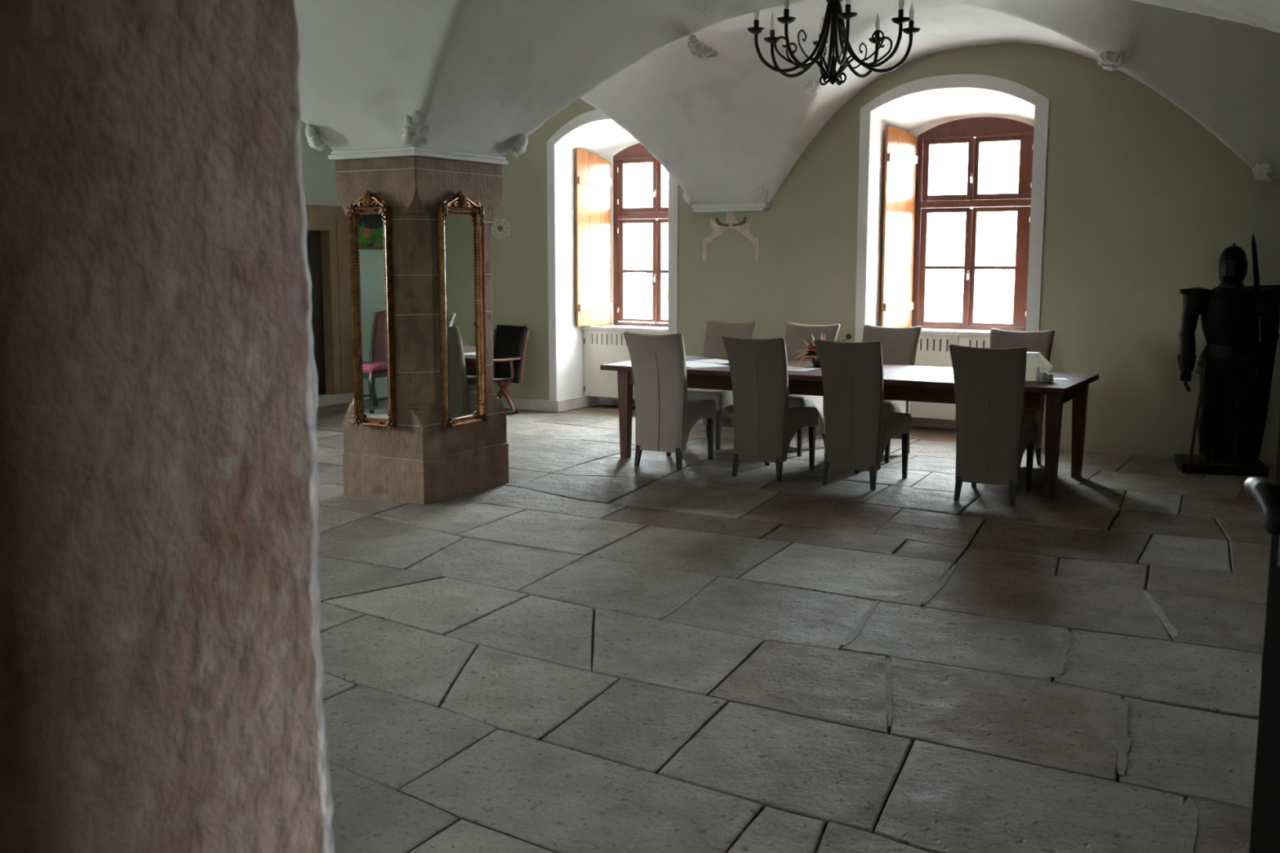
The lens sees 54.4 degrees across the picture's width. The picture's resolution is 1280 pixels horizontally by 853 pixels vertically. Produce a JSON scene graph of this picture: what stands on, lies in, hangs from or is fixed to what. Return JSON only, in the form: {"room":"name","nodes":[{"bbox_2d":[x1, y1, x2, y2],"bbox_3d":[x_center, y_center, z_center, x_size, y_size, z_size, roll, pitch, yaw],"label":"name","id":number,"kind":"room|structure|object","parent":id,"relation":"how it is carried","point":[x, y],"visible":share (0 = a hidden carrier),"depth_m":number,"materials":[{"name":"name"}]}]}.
{"room":"castle dining hall","nodes":[
{"label":"castle dining hall","id":0,"kind":"room"},
{"bbox_2d":[0,0,335,852],"bbox_3d":[-0.719,0.230,1.125,0.202,2.600,1.059,4,9,30],"label":"wall","id":1,"kind":"structure","parent":0,"point":[162,673],"depth_m":1.28,"materials":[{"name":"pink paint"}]},
{"bbox_2d":[299,120,342,206],"bbox_3d":[-5.573,-1.628,9.919,0.001,4.000,10.030,4,9,30],"label":"wall","id":2,"kind":"structure","parent":0,"point":[318,172],"depth_m":13.43,"materials":[{"name":"green paint"}]},
{"bbox_2d":[305,204,353,407],"bbox_3d":[-3.605,-1.297,13.485,0.240,2.180,1.840,4,9,30],"label":"door frame","id":3,"kind":"structure","parent":2,"relation":"in","point":[327,243],"depth_m":13.73,"materials":[{"name":"wood"}]},
{"bbox_2d":[557,404,635,417],"bbox_3d":[-0.095,-0.106,13.187,1.335,0.100,0.840,4,9,30],"label":"floor","id":4,"kind":"structure","parent":0,"point":[597,410],"depth_m":13.25,"materials":[{"name":"grey stone"}]},
{"bbox_2d":[294,0,1279,204],"bbox_3d":[-1.032,-2.179,7.285,10.420,1.417,9.800,4,9,30],"label":"ceiling","id":5,"kind":"structure","parent":0,"point":[483,75],"depth_m":8.93,"materials":[{"name":"white paint"}]},
{"bbox_2d":[305,124,326,151],"bbox_3d":[-2.151,-1.915,8.240,0.122,0.175,0.171,-3,8,-23],"label":"leaf","id":6,"kind":"object","parent":5,"relation":"attached to","point":[314,140],"visible":1,"depth_m":8.19,"materials":[{"name":"white paint"}]},
{"bbox_2d":[401,110,431,145],"bbox_3d":[-1.399,-1.870,7.793,0.184,0.204,0.131,-1,8,-9],"label":"leaf","id":7,"kind":"object","parent":5,"relation":"attached to","point":[415,127],"visible":1,"depth_m":7.76,"materials":[{"name":"white paint"}]},
{"bbox_2d":[509,133,528,157],"bbox_3d":[-0.848,-1.976,8.733,0.118,0.162,0.163,1,8,6],"label":"leaf","id":8,"kind":"object","parent":5,"relation":"attached to","point":[520,147],"visible":1,"depth_m":8.69,"materials":[{"name":"white paint"}]},
{"bbox_2d":[687,34,718,59],"bbox_3d":[0.448,-2.691,8.842,0.215,0.157,0.205,-1,8,-5],"label":"leaf","id":9,"kind":"object","parent":5,"relation":"attached to","point":[700,49],"visible":1,"depth_m":8.77,"materials":[{"name":"white paint"}]},
{"bbox_2d":[753,186,768,202],"bbox_3d":[1.114,-2.147,11.516,0.140,0.144,0.100,0,8,-3],"label":"leaf","id":10,"kind":"object","parent":5,"relation":"attached to","point":[760,194],"visible":1,"depth_m":11.49,"materials":[{"name":"white paint"}]},
{"bbox_2d":[800,79,821,93],"bbox_3d":[1.457,-2.894,10.589,0.160,0.106,0.188,-2,8,-12],"label":"leaf","id":11,"kind":"object","parent":5,"relation":"attached to","point":[810,86],"visible":1,"depth_m":10.54,"materials":[{"name":"white paint"}]},
{"bbox_2d":[746,0,920,85],"bbox_3d":[1.385,-2.768,8.907,1.157,0.624,1.155,-3,8,-23],"label":"chandelier","id":12,"kind":"object","parent":5,"relation":"hanging from","point":[834,14],"visible":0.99,"depth_m":8.88,"materials":[{"name":"black metal"}]},
{"bbox_2d":[1097,50,1132,71],"bbox_3d":[3.509,-2.715,9.240,0.232,0.131,0.218,-1,8,-8],"label":"leaf","id":13,"kind":"object","parent":5,"relation":"attached to","point":[1108,60],"visible":1,"depth_m":9.17,"materials":[{"name":"white paint"}]},
{"bbox_2d":[1252,161,1272,182],"bbox_3d":[4.747,-1.936,9.474,0.103,0.156,0.156,-5,9,-31],"label":"leaf","id":14,"kind":"object","parent":5,"relation":"attached to","point":[1263,171],"visible":1,"depth_m":9.45,"materials":[{"name":"grey paint"}]},
{"bbox_2d":[315,402,1276,852],"bbox_3d":[-1.491,0.959,5.598,11.899,0.164,13.890,4,9,30],"label":"floor","id":15,"kind":"structure","parent":0,"point":[589,650],"depth_m":5.12,"materials":[{"name":"grey stone"}]},
{"bbox_2d":[335,156,508,504],"bbox_3d":[-1.501,-0.683,8.677,0.717,2.264,0.957,4,9,30],"label":"stone pillar","id":16,"kind":"structure","parent":15,"relation":"on","point":[420,460],"depth_m":8.27,"materials":[{"name":"brown stone"}]},
{"bbox_2d":[346,190,396,429],"bbox_3d":[-1.776,-0.768,8.233,0.357,1.569,0.063,4,9,30],"label":"gilt mirror","id":17,"kind":"object","parent":16,"relation":"attached to","point":[370,224],"visible":1,"depth_m":8.24,"materials":[{"name":"gold metal"}]},
{"bbox_2d":[328,146,508,165],"bbox_3d":[-1.501,-1.837,8.520,0.760,0.057,1.000,4,9,30],"label":"ledge","id":18,"kind":"object","parent":16,"relation":"on","point":[415,151],"visible":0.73,"depth_m":8.16,"materials":[{"name":"white paint"}]},
{"bbox_2d":[436,191,488,429],"bbox_3d":[-1.191,-0.791,8.421,0.063,1.584,0.462,4,9,30],"label":"gilt mirror","id":19,"kind":"object","parent":16,"relation":"attached to","point":[460,233],"visible":1,"depth_m":8.43,"materials":[{"name":"gold metal"}]},
{"bbox_2d":[493,324,528,414],"bbox_3d":[-1.533,-0.588,12.984,0.532,0.910,0.593,7,10,42],"label":"armchair","id":20,"kind":"object","parent":15,"relation":"on","point":[509,342],"visible":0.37,"depth_m":13.06,"materials":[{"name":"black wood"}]},
{"bbox_2d":[623,331,715,470],"bbox_3d":[0.254,-0.232,9.825,0.494,1.060,0.716,4,9,28],"label":"dining chair","id":21,"kind":"object","parent":15,"relation":"on","point":[665,417],"visible":1,"depth_m":9.60,"materials":[{"name":"beige fabric"}]},
{"bbox_2d":[687,320,758,449],"bbox_3d":[0.660,-0.379,10.903,0.494,1.060,0.716,4,9,30],"label":"dining chair","id":22,"kind":"object","parent":15,"relation":"on","point":[714,346],"visible":0.42,"depth_m":11.01,"materials":[{"name":"beige fabric"}]},
{"bbox_2d":[721,335,818,480],"bbox_3d":[0.996,-0.169,9.361,0.494,1.060,0.716,5,9,32],"label":"dining chair","id":23,"kind":"object","parent":15,"relation":"on","point":[766,424],"visible":1,"depth_m":9.14,"materials":[{"name":"beige fabric"}]},
{"bbox_2d":[784,322,840,456],"bbox_3d":[1.321,-0.331,10.548,0.494,1.060,0.716,5,9,32],"label":"dining chair","id":24,"kind":"object","parent":15,"relation":"on","point":[795,333],"visible":0.38,"depth_m":10.65,"materials":[{"name":"beige fabric"}]},
{"bbox_2d":[600,355,1098,497],"bbox_3d":[1.547,-0.066,9.695,3.625,0.765,1.200,4,9,30],"label":"dining table","id":25,"kind":"object","parent":15,"relation":"on","point":[923,384],"visible":0.63,"depth_m":9.16,"materials":[{"name":"brown wood"}]},
{"bbox_2d":[685,360,729,368],"bbox_3d":[0.463,-0.504,10.057,0.325,0.004,0.598,-3,8,-21],"label":"paper sheet","id":26,"kind":"object","parent":25,"relation":"on","point":[693,364],"visible":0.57,"depth_m":9.95,"materials":[{"name":"white paper"}]},
{"bbox_2d":[693,359,728,364],"bbox_3d":[0.651,-0.539,10.285,0.233,0.004,0.402,-5,9,-33],"label":"paper sheet","id":27,"kind":"object","parent":25,"relation":"on","point":[714,361],"visible":0.71,"depth_m":10.27,"materials":[{"name":"white paper"}]},
{"bbox_2d":[787,366,820,371],"bbox_3d":[1.142,-0.452,9.681,0.462,0.004,0.302,5,9,35],"label":"paper sheet","id":28,"kind":"object","parent":25,"relation":"on","point":[789,368],"visible":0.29,"depth_m":9.61,"materials":[{"name":"white paper"}]},
{"bbox_2d":[811,356,820,367],"bbox_3d":[1.440,-0.509,9.836,0.170,0.075,0.170,4,9,30],"label":"vase","id":29,"kind":"object","parent":25,"relation":"on","point":[815,360],"depth_m":9.79,"materials":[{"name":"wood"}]},
{"bbox_2d":[791,333,852,367],"bbox_3d":[1.442,-0.607,9.835,0.471,0.269,0.245,4,9,30],"label":"dried flower arrangement","id":30,"kind":"object","parent":25,"relation":"on","point":[808,353],"visible":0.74,"depth_m":9.82,"materials":[{"name":"red plant"}]},
{"bbox_2d":[1035,365,1039,382],"bbox_3d":[2.769,-0.368,8.659,0.032,0.115,0.028,4,9,30],"label":"tealight holder","id":31,"kind":"object","parent":25,"relation":"on","point":[1037,372],"visible":1,"depth_m":8.65,"materials":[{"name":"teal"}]},
{"bbox_2d":[1025,351,1053,381],"bbox_3d":[2.741,-0.424,8.752,0.327,0.196,0.176,0,8,0],"label":"paper lantern","id":32,"kind":"object","parent":25,"relation":"on","point":[1034,359],"visible":0.49,"depth_m":8.68,"materials":[{"name":"white paper"}]},
{"bbox_2d":[1040,372,1047,382],"bbox_3d":[2.804,-0.342,8.654,0.052,0.065,0.052,4,9,30],"label":"tealight holder","id":33,"kind":"object","parent":25,"relation":"on","point":[1043,375],"visible":1,"depth_m":8.63,"materials":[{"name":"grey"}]},
{"bbox_2d":[1046,373,1053,382],"bbox_3d":[2.857,-0.338,8.676,0.052,0.050,0.052,4,9,30],"label":"tealight holder","id":34,"kind":"object","parent":25,"relation":"on","point":[1050,377],"visible":1,"depth_m":8.65,"materials":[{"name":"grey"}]},
{"bbox_2d":[1053,377,1070,380],"bbox_3d":[2.913,-0.340,8.861,0.262,0.004,0.152,1,8,7],"label":"paper sheet","id":35,"kind":"object","parent":25,"relation":"on","point":[1054,379],"visible":0.36,"depth_m":8.82,"materials":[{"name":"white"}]},
{"bbox_2d":[813,337,911,490],"bbox_3d":[1.626,-0.119,9.001,0.494,1.060,0.716,5,9,34],"label":"dining chair","id":36,"kind":"object","parent":15,"relation":"on","point":[858,431],"visible":1,"depth_m":8.79,"materials":[{"name":"beige fabric"}]},
{"bbox_2d":[862,324,922,462],"bbox_3d":[1.958,-0.286,10.218,0.494,1.060,0.716,4,9,29],"label":"dining chair","id":37,"kind":"object","parent":15,"relation":"on","point":[899,344],"visible":0.3,"depth_m":10.32,"materials":[{"name":"beige fabric"}]},
{"bbox_2d":[949,344,1037,506],"bbox_3d":[2.409,-0.044,8.450,0.494,1.060,0.716,4,9,27],"label":"dining chair","id":38,"kind":"object","parent":15,"relation":"on","point":[993,437],"visible":1,"depth_m":8.22,"materials":[{"name":"beige fabric"}]},
{"bbox_2d":[989,328,1054,471],"bbox_3d":[2.889,-0.208,9.651,0.494,1.060,0.716,4,9,26],"label":"dining chair","id":39,"kind":"object","parent":15,"relation":"on","point":[1041,341],"visible":0.33,"depth_m":9.78,"materials":[{"name":"beige fabric"}]},
{"bbox_2d":[1173,233,1279,476],"bbox_3d":[4.456,-0.551,9.421,0.732,1.801,0.532,2,8,16],"label":"suit","id":40,"kind":"object","parent":15,"relation":"on","point":[1240,323],"visible":1,"depth_m":9.41,"materials":[{"name":"black metal"}]},
{"bbox_2d":[491,42,1279,465],"bbox_3d":[1.413,-1.858,11.603,10.600,4.000,0.001,4,9,30],"label":"wall","id":41,"kind":"structure","parent":0,"point":[1144,202],"depth_m":10.36,"materials":[{"name":"green paint"}]},
{"bbox_2d":[491,218,511,239],"bbox_3d":[-1.482,-2.107,13.253,0.270,0.214,0.013,4,9,30],"label":"rosette","id":42,"kind":"object","parent":41,"relation":"attached to","point":[501,228],"visible":0.88,"depth_m":13.25,"materials":[{"name":"white paint"}]},
{"bbox_2d":[500,396,558,412],"bbox_3d":[-1.978,-0.299,13.771,2.590,0.125,0.035,4,9,30],"label":"baseboard","id":43,"kind":"structure","parent":41,"relation":"attached to","point":[520,403],"depth_m":13.28,"materials":[{"name":"grey paint"}]},
{"bbox_2d":[555,119,667,399],"bbox_3d":[0.010,-1.661,13.158,1.335,2.990,1.220,4,9,30],"label":"window recess","id":44,"kind":"object","parent":41,"relation":"in","point":[606,138],"visible":0.3,"depth_m":13.17,"materials":[{"name":"white paint"}]},
{"bbox_2d":[557,395,599,412],"bbox_3d":[-0.665,-0.261,13.490,0.037,0.124,0.854,4,9,30],"label":"baseboard","id":45,"kind":"structure","parent":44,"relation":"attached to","point":[576,402],"depth_m":13.43,"materials":[{"name":"grey paint"}]},
{"bbox_2d":[599,396,635,406],"bbox_3d":[0.107,-0.253,13.521,1.335,0.100,0.030,4,9,30],"label":"baseboard","id":46,"kind":"structure","parent":44,"relation":"attached to","point":[602,400],"depth_m":13.76,"materials":[{"name":"grey paint"}]},
{"bbox_2d":[581,324,667,333],"bbox_3d":[0.034,-1.040,13.284,1.331,0.041,0.365,4,9,30],"label":"window sill","id":47,"kind":"structure","parent":44,"relation":"attached to","point":[602,327],"depth_m":13.24,"materials":[{"name":"grey paint"}]},
{"bbox_2d":[583,329,667,399],"bbox_3d":[-0.031,-0.649,13.225,1.311,0.715,0.074,4,9,30],"label":"radiator cover","id":48,"kind":"object","parent":44,"relation":"attached to","point":[600,347],"visible":0.39,"depth_m":13.41,"materials":[{"name":"beige paint"}]},
{"bbox_2d":[613,142,668,326],"bbox_3d":[0.184,-2.049,13.268,1.075,1.958,0.146,4,9,30],"label":"window","id":49,"kind":"structure","parent":44,"relation":"attached to","point":[657,215],"depth_m":13.37,"materials":[{"name":"red wood"}]},
{"bbox_2d":[575,148,612,326],"bbox_3d":[-0.485,-2.017,13.343,0.491,1.865,0.046,-7,11,-43],"label":"window shutter","id":50,"kind":"object","parent":49,"relation":"attached to","point":[593,181],"visible":1,"depth_m":13.32,"materials":[{"name":"orange wood"}]},
{"bbox_2d":[546,109,678,399],"bbox_3d":[-0.291,-1.644,12.624,1.535,3.100,0.022,4,9,30],"label":"trim","id":51,"kind":"structure","parent":41,"relation":"attached to","point":[594,115],"depth_m":12.78,"materials":[{"name":"grey paint"}]},
{"bbox_2d":[691,202,768,212],"bbox_3d":[0.854,-2.085,11.845,0.780,0.075,0.110,4,9,30],"label":"ledge","id":52,"kind":"object","parent":41,"relation":"attached to","point":[751,206],"visible":1,"depth_m":11.79,"materials":[{"name":"white paint"}]},
{"bbox_2d":[682,188,695,204],"bbox_3d":[0.463,-2.201,11.890,0.101,0.150,0.134,-4,9,-27],"label":"leaf","id":53,"kind":"object","parent":52,"relation":"attached to","point":[687,197],"visible":1,"depth_m":11.85,"materials":[{"name":"white paint"}]},
{"bbox_2d":[702,212,759,261],"bbox_3d":[0.871,-1.818,11.921,0.610,0.465,0.013,4,9,30],"label":"fragment","id":54,"kind":"object","parent":41,"relation":"attached to","point":[718,228],"visible":1,"depth_m":11.89,"materials":[{"name":"paint"}]},
{"bbox_2d":[865,87,1035,331],"bbox_3d":[2.985,-1.469,11.451,1.435,3.070,1.220,4,9,30],"label":"window recess","id":55,"kind":"object","parent":41,"relation":"in","point":[915,113],"visible":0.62,"depth_m":11.30,"materials":[{"name":"white paint"}]},
{"bbox_2d":[911,417,955,429],"bbox_3d":[3.082,-0.025,11.819,1.435,0.110,0.030,4,9,30],"label":"baseboard","id":56,"kind":"structure","parent":55,"relation":"attached to","point":[919,422],"depth_m":11.95,"materials":[{"name":"grey paint"}]},
{"bbox_2d":[910,334,990,420],"bbox_3d":[2.943,-0.448,11.519,1.411,0.780,0.074,4,9,30],"label":"radiator cover","id":57,"kind":"object","parent":55,"relation":"attached to","point":[931,350],"visible":0.17,"depth_m":11.58,"materials":[{"name":"beige paint"}]},
{"bbox_2d":[920,328,1015,337],"bbox_3d":[3.008,-0.872,11.574,1.431,0.041,0.365,4,9,30],"label":"window sill","id":58,"kind":"structure","parent":55,"relation":"attached to","point":[983,333],"depth_m":11.49,"materials":[{"name":"grey paint"}]},
{"bbox_2d":[911,116,1034,331],"bbox_3d":[3.115,-1.879,11.583,1.135,1.948,0.146,4,9,30],"label":"window","id":59,"kind":"structure","parent":55,"relation":"attached to","point":[984,129],"depth_m":11.56,"materials":[{"name":"red wood"}]},
{"bbox_2d":[880,125,918,327],"bbox_3d":[2.437,-1.855,11.657,0.046,1.850,0.498,8,11,44],"label":"window shutter","id":60,"kind":"object","parent":59,"relation":"attached to","point":[901,158],"visible":0.89,"depth_m":11.63,"materials":[{"name":"orange wood"}]},
{"bbox_2d":[854,74,1048,342],"bbox_3d":[2.686,-1.451,10.915,1.640,3.180,0.022,4,9,30],"label":"window surround","id":61,"kind":"object","parent":41,"relation":"attached to","point":[1041,103],"depth_m":10.60,"materials":[{"name":"grey paint"}]},
{"bbox_2d":[909,426,955,442],"bbox_3d":[2.880,0.126,11.485,1.435,0.100,0.840,4,9,30],"label":"floor","id":62,"kind":"structure","parent":0,"point":[917,433],"depth_m":11.54,"materials":[{"name":"brown wood"}]},
{"bbox_3d":[0.751,0.395,0.287,0.170,2.600,1.050,4,9,30],"label":"wall","id":63,"kind":"structure","parent":0,"visible":0},
{"bbox_2d":[1244,419,1279,852],"bbox_3d":[0.991,0.276,1.484,0.142,2.288,1.331,1,8,7],"label":"door","id":64,"kind":"structure","parent":63,"relation":"in","point":[1265,817],"depth_m":2.12,"materials":[{"name":"black wood"}]},
{"label":"outside","id":65,"kind":"structure","parent":0,"visible":0},
{"bbox_2d":[631,288,1013,323],"bbox_3d":[0.000,8.551,1.168,600.000,0.001,600.000,4,9,30],"label":"ground","id":66,"kind":"structure","parent":65,"point":[1000,310],"depth_m":203.39,"materials":[{"name":"white"}]},
{"bbox_2d":[646,248,667,299],"bbox_3d":[3.323,-13.478,124.546,5.715,8.695,5.922,4,9,30],"label":"tree","id":67,"kind":"object","parent":66,"relation":"on","point":[664,251],"visible":0.12,"depth_m":122.08,"materials":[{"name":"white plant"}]},
{"bbox_2d":[937,265,991,311],"bbox_3d":[31.134,-11.968,119.748,5.430,7.010,5.172,4,9,30],"label":"tree","id":68,"kind":"object","parent":66,"relation":"on","point":[950,288],"visible":0.54,"depth_m":118.03,"materials":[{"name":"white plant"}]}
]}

